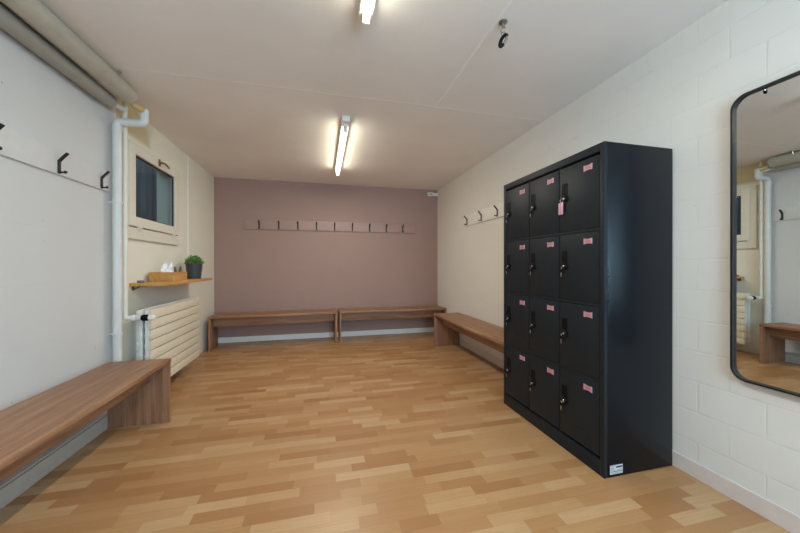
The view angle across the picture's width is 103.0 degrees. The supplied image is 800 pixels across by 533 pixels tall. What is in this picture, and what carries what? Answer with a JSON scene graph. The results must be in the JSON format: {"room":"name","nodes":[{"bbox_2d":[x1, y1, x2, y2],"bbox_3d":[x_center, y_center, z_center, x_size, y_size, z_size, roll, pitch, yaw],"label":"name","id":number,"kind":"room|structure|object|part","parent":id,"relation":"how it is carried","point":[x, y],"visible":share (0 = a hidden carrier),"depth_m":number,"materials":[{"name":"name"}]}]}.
{"room":"changing room","nodes":[
{"label":"changing room","id":0,"kind":"room"},
{"bbox_2d":[0,1,213,410],"bbox_3d":[-2.017,-0.087,1.381,0.180,2.442,6.744,0,0,-14],"label":"wall","id":1,"kind":"structure","parent":0,"point":[56,230],"depth_m":1.96,"materials":[{"name":"white paint"}]},
{"bbox_2d":[0,411,106,509],"bbox_3d":[-1.613,1.082,0.296,0.085,0.106,4.040,0,0,-14],"label":"baseboard","id":2,"kind":"structure","parent":1,"relation":"attached to","point":[31,473],"depth_m":1.74,"materials":[{"name":"grey paint"}]},
{"bbox_2d":[0,123,109,191],"bbox_3d":[-1.821,-0.623,1.092,0.067,0.150,2.610,0,0,-14],"label":"coat rack","id":3,"kind":"object","parent":1,"relation":"attached to","point":[15,145],"visible":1,"depth_m":1.83,"materials":[{"name":"white paint"}]},
{"bbox_2d":[0,3,126,111],"bbox_3d":[-1.622,-1.187,0.372,0.109,0.094,4.200,0,0,-14],"label":"pipe","id":4,"kind":"object","parent":1,"relation":"attached to","point":[10,23],"visible":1,"depth_m":1.76,"materials":[{"name":"beige metal"}]},
{"bbox_2d":[108,102,148,361],"bbox_3d":[-2.034,-0.052,2.370,0.258,2.368,0.122,0,0,-14],"label":"drain pipe","id":5,"kind":"object","parent":1,"relation":"attached to","point":[116,128],"visible":0.97,"depth_m":2.36,"materials":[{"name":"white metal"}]},
{"bbox_2d":[111,126,122,132],"bbox_3d":[-2.114,-1.024,2.377,0.066,0.030,0.066,0,0,-14],"label":"socket","id":6,"kind":"object","parent":5,"relation":"attached to","point":[115,129],"depth_m":2.35,"materials":[{"name":"white plastic"}]},
{"bbox_2d":[122,137,179,244],"bbox_3d":[-2.299,-0.635,2.981,0.136,0.811,1.017,0,0,-14],"label":"window","id":7,"kind":"structure","parent":1,"relation":"in","point":[135,150],"depth_m":2.89,"materials":[{"name":"beige paint"}]},
{"bbox_3d":[-2.274,-0.982,3.071,0.044,0.064,0.142,0,0,-14],"label":"handle","id":8,"kind":"part","parent":7,"relation":"part of","materials":[{"name":"brown metal"}]},
{"bbox_2d":[127,297,199,375],"bbox_3d":[-2.174,0.673,2.988,0.276,0.657,1.151,0,0,-14],"label":"radiator","id":9,"kind":"object","parent":1,"relation":"attached to","point":[171,330],"visible":0.83,"depth_m":2.89,"materials":[{"name":"beige metal"}]},
{"bbox_3d":[-2.207,0.673,3.030,0.016,0.650,1.045,0,0,-14],"label":"panel","id":10,"kind":"part","parent":9,"relation":"part of","materials":[{"name":"white metal"}]},
{"bbox_3d":[-2.123,0.673,3.051,0.012,0.649,1.045,0,0,-14],"label":"panel","id":11,"kind":"part","parent":9,"relation":"part of","materials":[{"name":"white metal"}]},
{"bbox_2d":[129,278,211,289],"bbox_3d":[-2.239,0.168,3.215,0.262,0.062,1.170,0,0,-14],"label":"wall shelf","id":12,"kind":"object","parent":1,"relation":"attached to","point":[145,284],"visible":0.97,"depth_m":2.74,"materials":[{"name":"brown wood"}]},
{"bbox_2d":[149,262,186,281],"bbox_3d":[-2.190,0.048,3.017,0.195,0.180,0.303,0,0,-14],"label":"tissue box","id":13,"kind":"object","parent":12,"relation":"on","point":[167,274],"visible":0.96,"depth_m":2.89,"materials":[{"name":"brown wood"}]},
{"bbox_2d":[184,255,204,278],"bbox_3d":[-2.310,0.003,3.570,0.202,0.267,0.205,0,0,-14],"label":"potted plant","id":14,"kind":"object","parent":12,"relation":"on","point":[193,266],"visible":1,"depth_m":3.52,"materials":[{"name":"green plant"}]},
{"bbox_3d":[-2.311,0.051,3.572,0.164,0.170,0.164,0,0,-14],"label":"pot","id":15,"kind":"part","parent":14,"relation":"part of","materials":[{"name":"grey ceramic"}]},
{"bbox_2d":[187,155,188,297],"bbox_3d":[-2.505,-0.091,3.767,0.008,2.442,0.024,0,0,-14],"label":"trim","id":16,"kind":"structure","parent":1,"relation":"attached to","point":[187,155],"depth_m":3.76,"materials":[{"name":"white paint"}]},
{"bbox_2d":[214,177,437,337],"bbox_3d":[-1.153,-0.094,5.168,3.662,2.442,0.200,0,0,-14],"label":"wall","id":17,"kind":"structure","parent":0,"point":[255,270],"depth_m":5.04,"materials":[{"name":"pink paint"}]},
{"bbox_2d":[218,327,433,342],"bbox_3d":[-1.040,1.087,5.087,3.482,0.080,0.014,0,0,-14],"label":"baseboard","id":18,"kind":"structure","parent":17,"relation":"attached to","point":[427,329],"depth_m":5.02,"materials":[{"name":"white paint"}]},
{"bbox_2d":[244,219,414,232],"bbox_3d":[-1.035,-0.638,5.059,2.670,0.150,0.067,0,0,-14],"label":"coat rack","id":19,"kind":"object","parent":17,"relation":"attached to","point":[261,224],"visible":1,"depth_m":5.04,"materials":[{"name":"paint"}]},
{"bbox_2d":[427,192,437,195],"bbox_3d":[0.563,-1.236,5.462,0.187,0.060,0.044,0,0,-14],"label":"junction box","id":20,"kind":"object","parent":17,"relation":"attached to","point":[428,193],"visible":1,"depth_m":5.44,"materials":[{"name":"white plastic"}]},
{"bbox_2d":[2,0,727,189],"bbox_3d":[-0.268,-1.385,1.911,3.892,0.150,6.944,0,0,-14],"label":"ceiling","id":21,"kind":"structure","parent":0,"point":[246,89],"depth_m":2.13,"materials":[{"name":"paint"}]},
{"bbox_2d":[0,0,137,103],"bbox_3d":[-1.487,-1.244,0.339,0.130,0.129,4.070,0,0,-14],"label":"pipe","id":22,"kind":"object","parent":21,"relation":"hanging from","point":[35,13],"visible":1,"depth_m":1.74,"materials":[{"name":"metal"}]},
{"bbox_2d":[122,102,127,319],"bbox_3d":[-2.100,-0.449,2.431,0.030,1.722,0.031,0,0,-42],"label":"pipe","id":23,"kind":"object","parent":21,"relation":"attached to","point":[125,105],"visible":0.89,"depth_m":2.42,"materials":[{"name":"white metal"}]},
{"bbox_2d":[335,116,349,175],"bbox_3d":[-0.655,-1.263,3.529,0.068,0.098,1.570,0,0,-14],"label":"ceiling light","id":24,"kind":"object","parent":21,"relation":"attached to","point":[345,122],"visible":1,"depth_m":3.18,"materials":[{"name":"white plastic"}]},
{"bbox_2d":[358,0,374,26],"bbox_3d":[0.007,-1.259,0.870,0.068,0.098,1.570,0,0,-14],"label":"ceiling light","id":25,"kind":"object","parent":21,"relation":"attached to","point":[366,7],"visible":1,"depth_m":1.55,"materials":[{"name":"white plastic"}]},
{"bbox_2d":[499,19,506,35],"bbox_3d":[0.552,-1.272,1.704,0.044,0.076,0.044,0,0,-14],"label":"ceiling hook","id":26,"kind":"object","parent":21,"relation":"attached to","point":[502,22],"visible":1,"depth_m":1.70,"materials":[{"name":"metal"}]},
{"bbox_3d":[0.552,-1.295,1.704,0.044,0.030,0.044,0,0,-14],"label":"plate","id":27,"kind":"part","parent":26,"relation":"part of","materials":[{"name":"metal"}]},
{"bbox_2d":[498,33,508,47],"bbox_3d":[0.554,-1.211,1.706,0.057,0.083,0.021,0,0,-7],"label":"carabiner","id":28,"kind":"object","parent":26,"relation":"hanging from","point":[505,35],"visible":1,"depth_m":1.70,"materials":[{"name":"black metal"}]},
{"bbox_2d":[0,332,790,532],"bbox_3d":[-0.364,1.192,1.891,4.092,0.120,6.944,0,0,-14],"label":"floor","id":29,"kind":"structure","parent":0,"point":[404,432],"depth_m":1.79,"materials":[{"name":"brown wood"}]},
{"bbox_2d":[0,358,170,481],"bbox_3d":[-1.664,0.903,1.472,0.385,0.460,1.680,0,0,-14],"label":"wooden bench","id":30,"kind":"object","parent":29,"relation":"on","point":[136,392],"visible":1,"depth_m":1.70,"materials":[{"name":"brown wood"}]},
{"bbox_3d":[-1.861,0.916,2.276,0.377,0.432,0.025,0,0,-14],"label":"panel","id":31,"kind":"part","parent":30,"relation":"part of","materials":[{"name":"brown wood"}]},
{"bbox_2d":[208,309,336,351],"bbox_3d":[-1.784,0.898,4.625,1.680,0.460,0.385,0,0,-16],"label":"wooden bench","id":32,"kind":"object","parent":29,"relation":"on","point":[216,320],"visible":1,"depth_m":4.53,"materials":[{"name":"brown wood"}]},
{"bbox_3d":[-2.580,0.913,4.399,0.025,0.432,0.377,0,0,-16],"label":"panel","id":33,"kind":"part","parent":32,"relation":"part of","materials":[{"name":"brown wood"}]},
{"bbox_3d":[-0.988,0.912,4.849,0.025,0.432,0.377,0,0,-16],"label":"panel","id":34,"kind":"part","parent":32,"relation":"part of","materials":[{"name":"brown wood"}]},
{"bbox_2d":[338,305,445,342],"bbox_3d":[-0.121,0.897,5.081,1.680,0.460,0.385,0,0,-14],"label":"wooden bench","id":35,"kind":"object","parent":29,"relation":"on","point":[369,313],"visible":0.84,"depth_m":4.99,"materials":[{"name":"brown wood"}]},
{"bbox_3d":[-0.924,0.912,4.884,0.025,0.432,0.377,0,0,-14],"label":"panel","id":36,"kind":"part","parent":35,"relation":"part of","materials":[{"name":"brown wood"}]},
{"bbox_2d":[434,313,503,353],"bbox_3d":[0.893,0.899,3.644,0.385,0.460,1.900,0,0,-14],"label":"wooden bench","id":37,"kind":"object","parent":29,"relation":"on","point":[447,326],"visible":0.53,"depth_m":3.87,"materials":[{"name":"brown wood"}]},
{"bbox_3d":[0.670,0.911,4.554,0.377,0.432,0.025,0,0,-14],"label":"panel","id":38,"kind":"part","parent":37,"relation":"part of","materials":[{"name":"brown wood"}]},
{"bbox_2d":[504,141,672,478],"bbox_3d":[1.195,0.231,2.216,0.490,1.800,0.969,0,0,-14],"label":"tall cabinet","id":39,"kind":"object","parent":29,"relation":"on","point":[610,371],"visible":1,"depth_m":1.79,"materials":[{"name":"black metal"}]},
{"bbox_3d":[0.909,-0.413,2.459,0.017,0.395,0.295,0,0,-14],"label":"door","id":40,"kind":"part","parent":39,"relation":"part of","materials":[{"name":"black metal"}]},
{"bbox_3d":[0.910,0.003,2.460,0.017,0.395,0.295,0,0,-14],"label":"door","id":41,"kind":"part","parent":39,"relation":"part of","materials":[{"name":"black metal"}]},
{"bbox_3d":[0.910,0.419,2.460,0.017,0.395,0.295,0,0,-14],"label":"door","id":42,"kind":"part","parent":39,"relation":"part of","materials":[{"name":"black metal"}]},
{"bbox_3d":[0.910,0.836,2.461,0.017,0.395,0.295,0,0,-14],"label":"door","id":43,"kind":"part","parent":39,"relation":"part of","materials":[{"name":"black metal"}]},
{"bbox_3d":[0.950,-0.477,2.267,0.007,0.072,0.040,0,0,-14],"label":"recessed handle","id":44,"kind":"part","parent":39,"relation":"part of","materials":[{"name":"black plastic"}]},
{"bbox_3d":[0.950,-0.060,2.267,0.007,0.072,0.040,0,0,-14],"label":"recessed handle","id":45,"kind":"part","parent":39,"relation":"part of","materials":[{"name":"black plastic"}]},
{"bbox_3d":[0.950,0.356,2.268,0.007,0.072,0.040,0,0,-14],"label":"recessed handle","id":46,"kind":"part","parent":39,"relation":"part of","materials":[{"name":"black plastic"}]},
{"bbox_3d":[0.950,0.772,2.269,0.007,0.072,0.040,0,0,-14],"label":"recessed handle","id":47,"kind":"part","parent":39,"relation":"part of","materials":[{"name":"black plastic"}]},
{"bbox_3d":[0.982,-0.413,2.164,0.017,0.395,0.295,0,0,-14],"label":"door","id":48,"kind":"part","parent":39,"relation":"part of","materials":[{"name":"black metal"}]},
{"bbox_3d":[0.982,0.003,2.165,0.017,0.395,0.295,0,0,-14],"label":"door","id":49,"kind":"part","parent":39,"relation":"part of","materials":[{"name":"black metal"}]},
{"bbox_3d":[0.982,0.420,2.165,0.017,0.395,0.295,0,0,-14],"label":"door","id":50,"kind":"part","parent":39,"relation":"part of","materials":[{"name":"black metal"}]},
{"bbox_3d":[0.983,0.836,2.166,0.017,0.395,0.295,0,0,-14],"label":"door","id":51,"kind":"part","parent":39,"relation":"part of","materials":[{"name":"black metal"}]},
{"bbox_3d":[0.983,0.231,2.165,0.020,1.800,0.967,0,0,-14],"label":"frame","id":52,"kind":"part","parent":39,"relation":"part of","materials":[{"name":"black metal"}]},
{"bbox_2d":[558,198,562,214],"bbox_3d":[1.006,-0.374,1.988,0.007,0.100,0.040,0,0,-14],"label":"tag","id":53,"kind":"object","parent":39,"relation":"hanging from","point":[560,205],"visible":1,"depth_m":1.99,"materials":[{"name":"plastic"}]},
{"bbox_3d":[1.022,-0.476,1.972,0.007,0.072,0.040,0,0,-14],"label":"recessed handle","id":54,"kind":"part","parent":39,"relation":"part of","materials":[{"name":"black plastic"}]},
{"bbox_3d":[1.022,-0.060,1.972,0.007,0.072,0.040,0,0,-14],"label":"recessed handle","id":55,"kind":"part","parent":39,"relation":"part of","materials":[{"name":"black plastic"}]},
{"bbox_3d":[1.022,0.356,1.973,0.007,0.072,0.040,0,0,-14],"label":"recessed handle","id":56,"kind":"part","parent":39,"relation":"part of","materials":[{"name":"black plastic"}]},
{"bbox_3d":[1.022,0.773,1.974,0.007,0.072,0.040,0,0,-14],"label":"recessed handle","id":57,"kind":"part","parent":39,"relation":"part of","materials":[{"name":"black plastic"}]},
{"bbox_3d":[1.054,-0.412,1.869,0.017,0.395,0.295,0,0,-14],"label":"door","id":58,"kind":"part","parent":39,"relation":"part of","materials":[{"name":"black metal"}]},
{"bbox_3d":[1.054,0.004,1.870,0.017,0.395,0.295,0,0,-14],"label":"door","id":59,"kind":"part","parent":39,"relation":"part of","materials":[{"name":"black metal"}]},
{"bbox_3d":[1.055,0.420,1.871,0.017,0.395,0.295,0,0,-14],"label":"door","id":60,"kind":"part","parent":39,"relation":"part of","materials":[{"name":"black metal"}]},
{"bbox_3d":[1.055,0.836,1.871,0.017,0.395,0.295,0,0,-14],"label":"door","id":61,"kind":"part","parent":39,"relation":"part of","materials":[{"name":"black metal"}]},
{"bbox_3d":[1.064,0.689,1.801,0.004,0.034,0.059,0,0,-14],"label":"name plate","id":62,"kind":"part","parent":39,"relation":"part of","materials":[{"name":"pink plastic"}]},
{"bbox_3d":[1.063,0.273,1.800,0.004,0.034,0.059,0,0,-14],"label":"name plate","id":63,"kind":"part","parent":39,"relation":"part of","materials":[{"name":"pink paper"}]},
{"bbox_2d":[437,0,799,516],"bbox_3d":[1.525,-0.090,2.353,0.200,2.442,6.944,0,0,-14],"label":"wall","id":64,"kind":"structure","parent":0,"point":[679,96],"depth_m":1.71,"materials":[{"name":"white paint"}]},
{"bbox_2d":[464,202,503,226],"bbox_3d":[1.080,-0.629,3.610,0.067,0.150,1.680,0,0,-14],"label":"coat rack","id":65,"kind":"object","parent":64,"relation":"attached to","point":[496,211],"visible":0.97,"depth_m":3.85,"materials":[{"name":"white paint"}]},
{"bbox_2d":[459,338,799,532],"bbox_3d":[1.427,1.088,2.323,0.007,0.085,6.530,0,0,-14],"label":"baseboard","id":66,"kind":"structure","parent":64,"relation":"attached to","point":[769,510],"depth_m":1.55,"materials":[{"name":"white paint"}]},
{"bbox_2d":[730,70,799,396],"bbox_3d":[1.687,-0.134,1.190,0.035,1.343,0.709,0,0,-13],"label":"wall mirror","id":67,"kind":"object","parent":64,"relation":"attached to","point":[765,119],"visible":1,"depth_m":1.42,"materials":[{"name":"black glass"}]},
{"label":"outside","id":68,"kind":"structure","parent":0,"visible":0},
{"bbox_2d":[130,159,156,231],"bbox_3d":[-2.837,-0.653,2.853,0.710,1.930,1.675,0,0,-14],"label":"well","id":69,"kind":"object","parent":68,"point":[146,176],"depth_m":3.62,"materials":[{"name":"glass"}]}
]}

